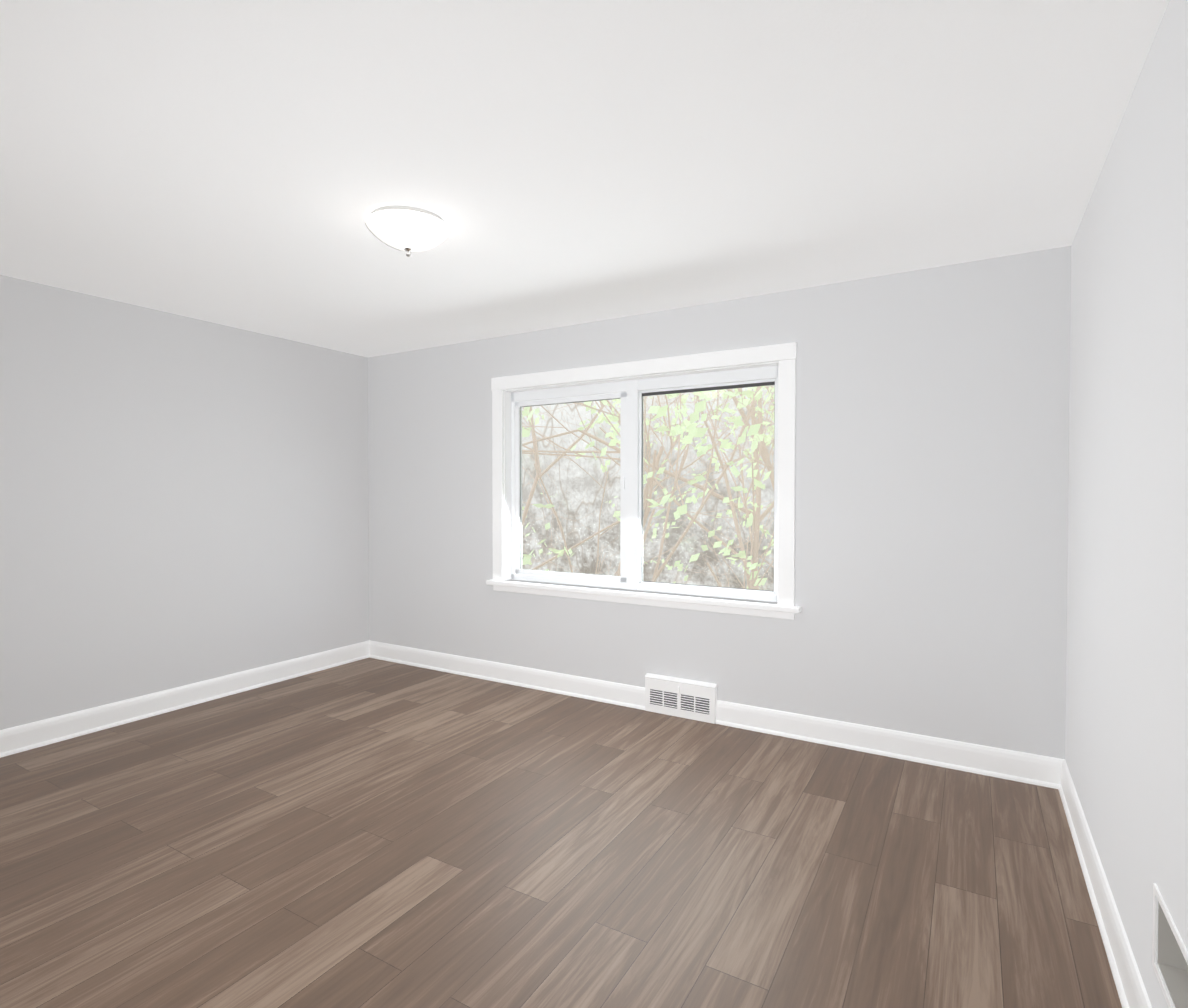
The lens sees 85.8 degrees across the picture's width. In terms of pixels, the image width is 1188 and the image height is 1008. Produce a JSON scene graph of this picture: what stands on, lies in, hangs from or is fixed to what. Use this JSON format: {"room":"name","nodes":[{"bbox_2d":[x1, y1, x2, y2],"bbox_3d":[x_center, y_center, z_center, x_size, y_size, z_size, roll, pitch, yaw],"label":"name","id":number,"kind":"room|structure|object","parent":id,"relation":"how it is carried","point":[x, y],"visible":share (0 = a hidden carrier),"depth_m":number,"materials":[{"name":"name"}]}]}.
{"room":"empty bedroom","nodes":[
{"label":"empty bedroom","id":0,"kind":"room"},
{"bbox_2d":[0,275,368,729],"bbox_3d":[-3.031,0.059,3.350,0.150,2.440,4.730,1,1,31],"label":"wall","id":1,"kind":"structure","parent":0,"point":[184,500],"depth_m":3.89,"materials":[{"name":"grey paint"}]},
{"bbox_2d":[0,641,367,757],"bbox_3d":[-2.947,1.213,3.337,0.026,0.132,4.400,1,1,31],"label":"baseboard","id":2,"kind":"structure","parent":1,"relation":"attached to","point":[17,739],"depth_m":3.88,"materials":[{"name":"white wood"}]},
{"bbox_2d":[0,658,1121,1007],"bbox_3d":[-0.982,1.348,2.159,4.910,0.100,4.730,1,1,31],"label":"floor","id":3,"kind":"structure","parent":0,"point":[368,832],"depth_m":2.29,"materials":[{"name":"brown wood"}]},
{"bbox_2d":[0,0,1168,356],"bbox_3d":[-0.982,-1.192,2.119,4.910,0.100,4.730,1,1,31],"label":"ceiling","id":4,"kind":"structure","parent":0,"point":[248,164],"depth_m":2.05,"materials":[{"name":"white paint"}]},
{"bbox_2d":[365,206,450,256],"bbox_3d":[-0.757,-1.079,2.609,0.336,0.141,0.336,1,1,31],"label":"ceiling light","id":5,"kind":"object","parent":4,"relation":"attached to","point":[408,229],"visible":1,"depth_m":2.52,"materials":[{"name":"white glass"}]},
{"bbox_2d":[368,246,1070,758],"bbox_3d":[0.183,0.046,4.110,4.610,2.440,0.150,1,1,31],"label":"wall","id":6,"kind":"structure","parent":0,"point":[932,440],"depth_m":3.33,"materials":[{"name":"grey paint"}]},
{"bbox_2d":[368,640,644,709],"bbox_3d":[-0.748,1.193,4.577,2.490,0.132,0.026,1,1,31],"label":"baseboard","id":7,"kind":"structure","parent":6,"relation":"attached to","point":[615,693],"depth_m":4.45,"materials":[{"name":"white wood"}]},
{"bbox_2d":[486,342,800,619],"bbox_3d":[0.217,-0.130,4.056,2.170,1.505,0.195,1,1,31],"label":"window","id":8,"kind":"structure","parent":6,"relation":"in","point":[629,391],"depth_m":4.05,"materials":[{"name":"white wood"}]},
{"bbox_2d":[645,673,716,723],"bbox_3d":[0.512,1.159,3.819,0.450,0.225,0.047,1,1,31],"label":"air vent","id":9,"kind":"object","parent":6,"relation":"in","point":[683,698],"visible":0.96,"depth_m":3.80,"materials":[{"name":"white metal"}]},
{"bbox_2d":[716,700,1051,787],"bbox_3d":[1.395,1.214,3.310,1.590,0.132,0.026,1,1,31],"label":"baseboard","id":10,"kind":"structure","parent":6,"relation":"attached to","point":[1012,766],"depth_m":3.23,"materials":[{"name":"white wood"}]},
{"bbox_2d":[1065,0,1187,1007],"bbox_3d":[1.067,0.098,0.928,0.150,2.440,4.730,1,1,31],"label":"wall","id":11,"kind":"structure","parent":0,"point":[1126,743],"depth_m":1.68,"materials":[{"name":"grey paint"}]},
{"bbox_2d":[1052,757,1151,1007],"bbox_3d":[0.999,1.251,1.004,0.026,0.132,4.400,1,1,31],"label":"baseboard","id":12,"kind":"structure","parent":11,"relation":"attached to","point":[1131,990],"depth_m":1.98,"materials":[{"name":"white wood"}]},
{"bbox_2d":[1152,883,1187,1007],"bbox_3d":[1.232,0.972,1.275,0.105,0.192,0.406,1,1,31],"label":"air vent","id":13,"kind":"object","parent":11,"relation":"in","point":[1172,958],"visible":0.96,"depth_m":1.43,"materials":[{"name":"white metal"}]},
{"label":"outside","id":14,"kind":"structure","parent":0,"visible":0},
{"bbox_2d":[522,385,774,590],"bbox_3d":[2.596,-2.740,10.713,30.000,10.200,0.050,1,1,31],"label":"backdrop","id":15,"kind":"structure","parent":14,"point":[591,485],"depth_m":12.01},
{"bbox_3d":[0.843,2.457,7.831,30.000,0.100,6.840,1,1,31],"label":"ground","id":16,"kind":"structure","parent":14,"visible":0},
{"bbox_2d":[522,396,654,572],"bbox_3d":[-0.469,-0.281,6.987,4.699,5.418,3.045,1,1,31],"label":"tree","id":17,"kind":"object","parent":16,"relation":"on","point":[618,518],"depth_m":6.04,"materials":[{"name":"beige plant"}]},
{"bbox_2d":[522,402,770,583],"bbox_3d":[0.447,0.573,5.843,2.523,3.737,1.987,1,1,31],"label":"tree","id":18,"kind":"object","parent":16,"relation":"on","point":[657,410],"depth_m":5.48,"materials":[{"name":"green plant"}]},
{"bbox_2d":[522,385,773,589],"bbox_3d":[0.295,-1.686,7.967,6.804,8.199,5.685,1,1,31],"label":"tree","id":19,"kind":"object","parent":16,"relation":"on","point":[552,464],"depth_m":7.93,"materials":[{"name":"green plant"}]},
{"bbox_2d":[522,387,774,575],"bbox_3d":[0.748,-0.973,7.710,4.993,6.792,5.835,1,1,31],"label":"tree","id":20,"kind":"object","parent":16,"relation":"on","point":[655,458],"depth_m":6.60,"materials":[{"name":"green plant"}]},
{"bbox_2d":[522,386,774,589],"bbox_3d":[1.337,-2.756,7.346,8.364,10.348,5.733,1,1,31],"label":"tree","id":21,"kind":"object","parent":16,"relation":"on","point":[729,446],"depth_m":7.65,"materials":[{"name":"beige plant"}]},
{"bbox_2d":[535,389,773,489],"bbox_3d":[1.282,-2.025,6.975,7.548,8.921,5.117,1,1,31],"label":"tree","id":22,"kind":"object","parent":16,"relation":"on","point":[764,456],"depth_m":7.12,"materials":[{"name":"beige plant"}]},
{"bbox_2d":[564,386,773,589],"bbox_3d":[0.716,-1.034,6.937,4.534,6.932,4.414,1,1,31],"label":"tree","id":23,"kind":"object","parent":16,"relation":"on","point":[601,419],"depth_m":6.75,"materials":[{"name":"beige plant"}]},
{"bbox_2d":[605,386,773,588],"bbox_3d":[1.934,-0.363,7.120,5.355,5.581,5.711,1,1,31],"label":"tree","id":24,"kind":"object","parent":16,"relation":"on","point":[699,494],"depth_m":8.51,"materials":[{"name":"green plant"}]},
{"bbox_2d":[646,386,760,581],"bbox_3d":[1.695,-0.554,6.952,3.819,5.966,3.347,1,1,31],"label":"tree","id":25,"kind":"object","parent":16,"relation":"on","point":[702,502],"depth_m":6.50,"materials":[{"name":"beige plant"}]},
{"bbox_2d":[643,385,774,566],"bbox_3d":[2.683,-0.064,6.401,4.535,5.011,5.502,1,1,31],"label":"tree","id":26,"kind":"object","parent":16,"relation":"on","point":[743,437],"depth_m":5.00,"materials":[{"name":"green plant"}]},
{"bbox_2d":[654,385,773,588],"bbox_3d":[3.308,0.525,5.005,5.913,3.868,3.632,1,1,31],"label":"tree","id":27,"kind":"object","parent":16,"relation":"on","point":[701,405],"depth_m":5.41,"materials":[{"name":"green plant"}]},
{"bbox_2d":[667,428,773,588],"bbox_3d":[1.645,0.341,5.715,2.965,4.204,2.663,1,1,31],"label":"tree","id":28,"kind":"object","parent":16,"relation":"on","point":[759,582],"depth_m":5.72,"materials":[{"name":"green plant"}]}
]}

